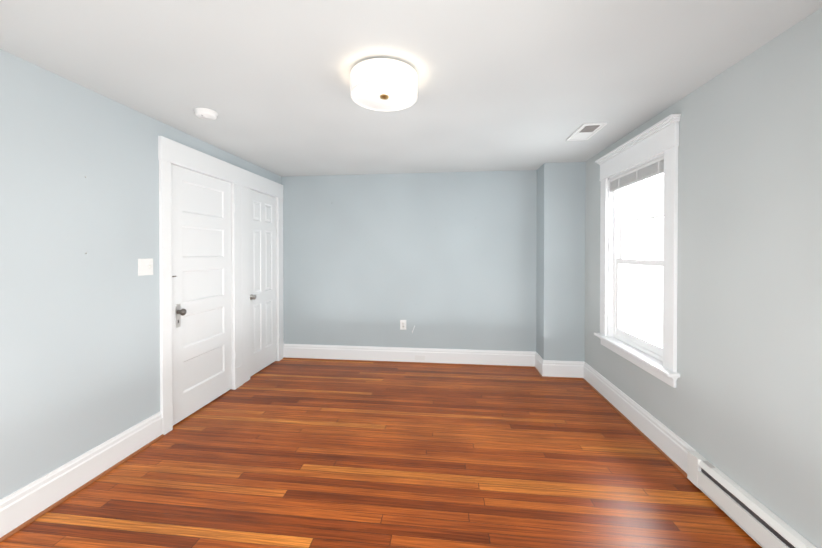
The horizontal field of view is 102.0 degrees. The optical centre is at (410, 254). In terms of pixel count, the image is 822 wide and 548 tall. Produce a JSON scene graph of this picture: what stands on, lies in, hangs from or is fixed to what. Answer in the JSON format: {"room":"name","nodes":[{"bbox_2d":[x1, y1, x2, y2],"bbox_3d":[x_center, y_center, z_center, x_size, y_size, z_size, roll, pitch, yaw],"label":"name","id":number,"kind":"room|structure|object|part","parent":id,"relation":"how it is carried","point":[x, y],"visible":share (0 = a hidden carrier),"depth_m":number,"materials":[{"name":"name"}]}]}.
{"room":"empty bedroom","nodes":[
{"label":"empty bedroom","id":0,"kind":"room"},
{"bbox_2d":[0,49,280,498],"bbox_3d":[-2.077,0.187,1.925,0.190,2.400,5.295,0,0,6],"label":"wall","id":1,"kind":"structure","parent":0,"point":[79,351],"depth_m":1.95,"materials":[{"name":"blue paint"}]},
{"bbox_2d":[0,411,163,542],"bbox_3d":[-2.068,1.300,0.985,0.035,0.190,3.130,0,0,6],"label":"baseboard","id":2,"kind":"structure","parent":1,"relation":"attached to","point":[20,506],"depth_m":1.93,"materials":[{"name":"white paint"}]},
{"bbox_2d":[138,258,152,275],"bbox_3d":[-1.920,0.087,2.416,0.016,0.122,0.120,0,0,6],"label":"switch plate","id":3,"kind":"object","parent":1,"relation":"attached to","point":[145,266],"visible":1,"depth_m":2.41,"materials":[{"name":"white plastic"}]},
{"bbox_2d":[171,164,231,424],"bbox_3d":[-1.855,0.320,3.009,0.098,2.092,0.767,0,0,6],"label":"door","id":4,"kind":"structure","parent":1,"relation":"in","point":[201,290],"depth_m":2.97,"materials":[{"name":"white paint"}]},
{"bbox_2d":[176,304,180,327],"bbox_3d":[-1.900,0.495,2.717,0.003,0.190,0.048,0,0,6],"label":"plate","id":5,"kind":"object","parent":4,"relation":"attached to","point":[178,307],"visible":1,"depth_m":2.72,"materials":[{"name":"silver metal"}]},
{"bbox_3d":[-1.869,0.466,2.714,0.060,0.057,0.057,0,0,6],"label":"knob","id":6,"kind":"part","parent":4,"relation":"part of","materials":[{"name":"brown metal"}]},
{"bbox_2d":[158,136,283,434],"bbox_3d":[-1.847,0.233,3.473,0.130,2.288,1.894,0,0,6],"label":"door frame","id":7,"kind":"structure","parent":1,"relation":"attached to","point":[241,180],"depth_m":3.39,"materials":[{"name":"white paint"}]},
{"bbox_2d":[250,189,276,376],"bbox_3d":[-1.753,0.312,3.974,0.091,2.092,0.613,0,0,6],"label":"door","id":8,"kind":"structure","parent":1,"relation":"in","point":[263,340],"depth_m":3.96,"materials":[{"name":"white paint"}]},
{"bbox_2d":[0,359,761,547],"bbox_3d":[-0.147,1.439,1.724,3.973,0.100,5.295,0,0,6],"label":"floor","id":9,"kind":"structure","parent":0,"point":[290,453],"depth_m":2.09,"materials":[{"name":"brown wood"}]},
{"bbox_2d":[281,170,536,351],"bbox_3d":[0.133,0.167,4.276,3.973,2.400,0.140,0,0,6],"label":"wall","id":10,"kind":"structure","parent":0,"point":[373,260],"depth_m":4.22,"materials":[{"name":"blue paint"}]},
{"bbox_2d":[400,320,405,329],"bbox_3d":[-0.098,0.887,4.232,0.080,0.124,0.008,0,0,6],"label":"electrical outlet","id":11,"kind":"object","parent":10,"relation":"attached to","point":[402,324],"visible":1,"depth_m":4.23,"materials":[{"name":"white plastic"}]},
{"bbox_2d":[283,344,538,367],"bbox_3d":[-0.082,1.273,4.221,3.232,0.190,0.036,0,0,6],"label":"baseboard","id":12,"kind":"structure","parent":10,"relation":"attached to","point":[493,358],"depth_m":4.21,"materials":[{"name":"white paint"}]},
{"bbox_2d":[0,0,821,176],"bbox_3d":[-0.147,-1.061,1.703,3.973,0.100,5.295,0,0,6],"label":"ceiling","id":13,"kind":"structure","parent":0,"point":[509,85],"depth_m":1.77,"materials":[{"name":"white paint"}]},
{"bbox_2d":[194,107,217,119],"bbox_3d":[-1.456,-0.996,2.367,0.148,0.041,0.148,0,0,6],"label":"smoke detector","id":14,"kind":"object","parent":13,"relation":"attached to","point":[206,113],"visible":1,"depth_m":2.33,"materials":[{"name":"white plastic"}]},
{"bbox_2d":[350,58,417,110],"bbox_3d":[-0.150,-0.943,1.871,0.376,0.137,0.376,0,0,6],"label":"ceiling light","id":15,"kind":"object","parent":13,"relation":"attached to","point":[382,84],"visible":1,"depth_m":1.77,"materials":[{"name":"white glass"}]},
{"bbox_2d":[351,81,416,109],"bbox_3d":[-0.150,-0.893,1.871,0.364,0.006,0.364,0,0,6],"label":"diffuser","id":16,"kind":"object","parent":15,"relation":"attached to","point":[372,95],"depth_m":1.85,"materials":[{"name":"white glass"}]},
{"bbox_2d":[566,122,607,140],"bbox_3d":[1.441,-1.014,2.752,0.175,0.012,0.375,0,0,6],"label":"ceiling vent","id":17,"kind":"object","parent":13,"relation":"in","point":[585,131],"visible":1,"depth_m":2.72,"materials":[{"name":"white plastic"}]},
{"bbox_2d":[536,162,585,361],"bbox_3d":[1.726,0.171,3.869,0.437,2.400,0.321,0,0,6],"label":"wall","id":18,"kind":"structure","parent":0,"point":[560,302],"depth_m":3.71,"materials":[{"name":"blue paint"}]},
{"bbox_2d":[539,356,582,379],"bbox_3d":[1.670,1.277,3.706,0.433,0.190,0.036,0,0,6],"label":"baseboard","id":19,"kind":"structure","parent":18,"relation":"attached to","point":[553,369],"depth_m":3.70,"materials":[{"name":"white paint"}]},
{"bbox_2d":[585,8,821,547],"bbox_3d":[1.758,0.191,1.505,0.140,2.400,5.295,0,0,6],"label":"wall","id":20,"kind":"structure","parent":0,"point":[740,404],"depth_m":1.67,"materials":[{"name":"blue paint"}]},
{"bbox_2d":[594,114,680,387],"bbox_3d":[1.858,-0.023,2.736,0.208,1.807,1.143,0,0,6],"label":"window","id":21,"kind":"structure","parent":20,"relation":"in","point":[617,228],"depth_m":2.66,"materials":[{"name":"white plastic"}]},
{"bbox_3d":[1.881,-0.185,3.108,0.010,0.814,0.010,0,0,6],"label":"blind cord","id":22,"kind":"part","parent":21,"relation":"part of","materials":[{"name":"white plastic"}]},
{"bbox_2d":[610,156,663,191],"bbox_3d":[1.849,-0.647,2.728,0.042,0.120,0.818,0,0,6],"label":"window blind","id":23,"kind":"object","parent":21,"relation":"attached to","point":[648,171],"visible":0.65,"depth_m":2.67,"materials":[{"name":"white plastic"}]},
{"bbox_3d":[1.883,0.392,2.733,0.038,0.706,0.764,0,0,6],"label":"window sash","id":24,"kind":"part","parent":21,"relation":"part of","materials":[{"name":"white wood"}]},
{"bbox_3d":[1.922,-0.298,2.723,0.030,0.760,0.764,0,0,6],"label":"window sash","id":25,"kind":"part","parent":21,"relation":"part of","materials":[{"name":"white wood"}]},
{"bbox_2d":[582,361,695,480],"bbox_3d":[1.818,1.284,2.868,0.036,0.190,1.667,0,0,6],"label":"baseboard","id":26,"kind":"structure","parent":20,"relation":"attached to","point":[673,446],"depth_m":2.56,"materials":[{"name":"white paint"}]},
{"bbox_2d":[687,451,816,547],"bbox_3d":[1.638,1.290,1.306,0.050,0.170,1.475,0,0,6],"label":"heater","id":27,"kind":"object","parent":20,"relation":"attached to","point":[758,522],"visible":0.98,"depth_m":1.67,"materials":[{"name":"white metal"}]},
{"label":"outside","id":28,"kind":"structure","parent":0,"visible":0},
{"bbox_2d":[624,174,663,346],"bbox_3d":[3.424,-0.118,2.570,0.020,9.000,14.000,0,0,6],"label":"window pane","id":29,"kind":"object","parent":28,"point":[632,254],"depth_m":5.27,"materials":[{"name":"clear glass"}]}
]}

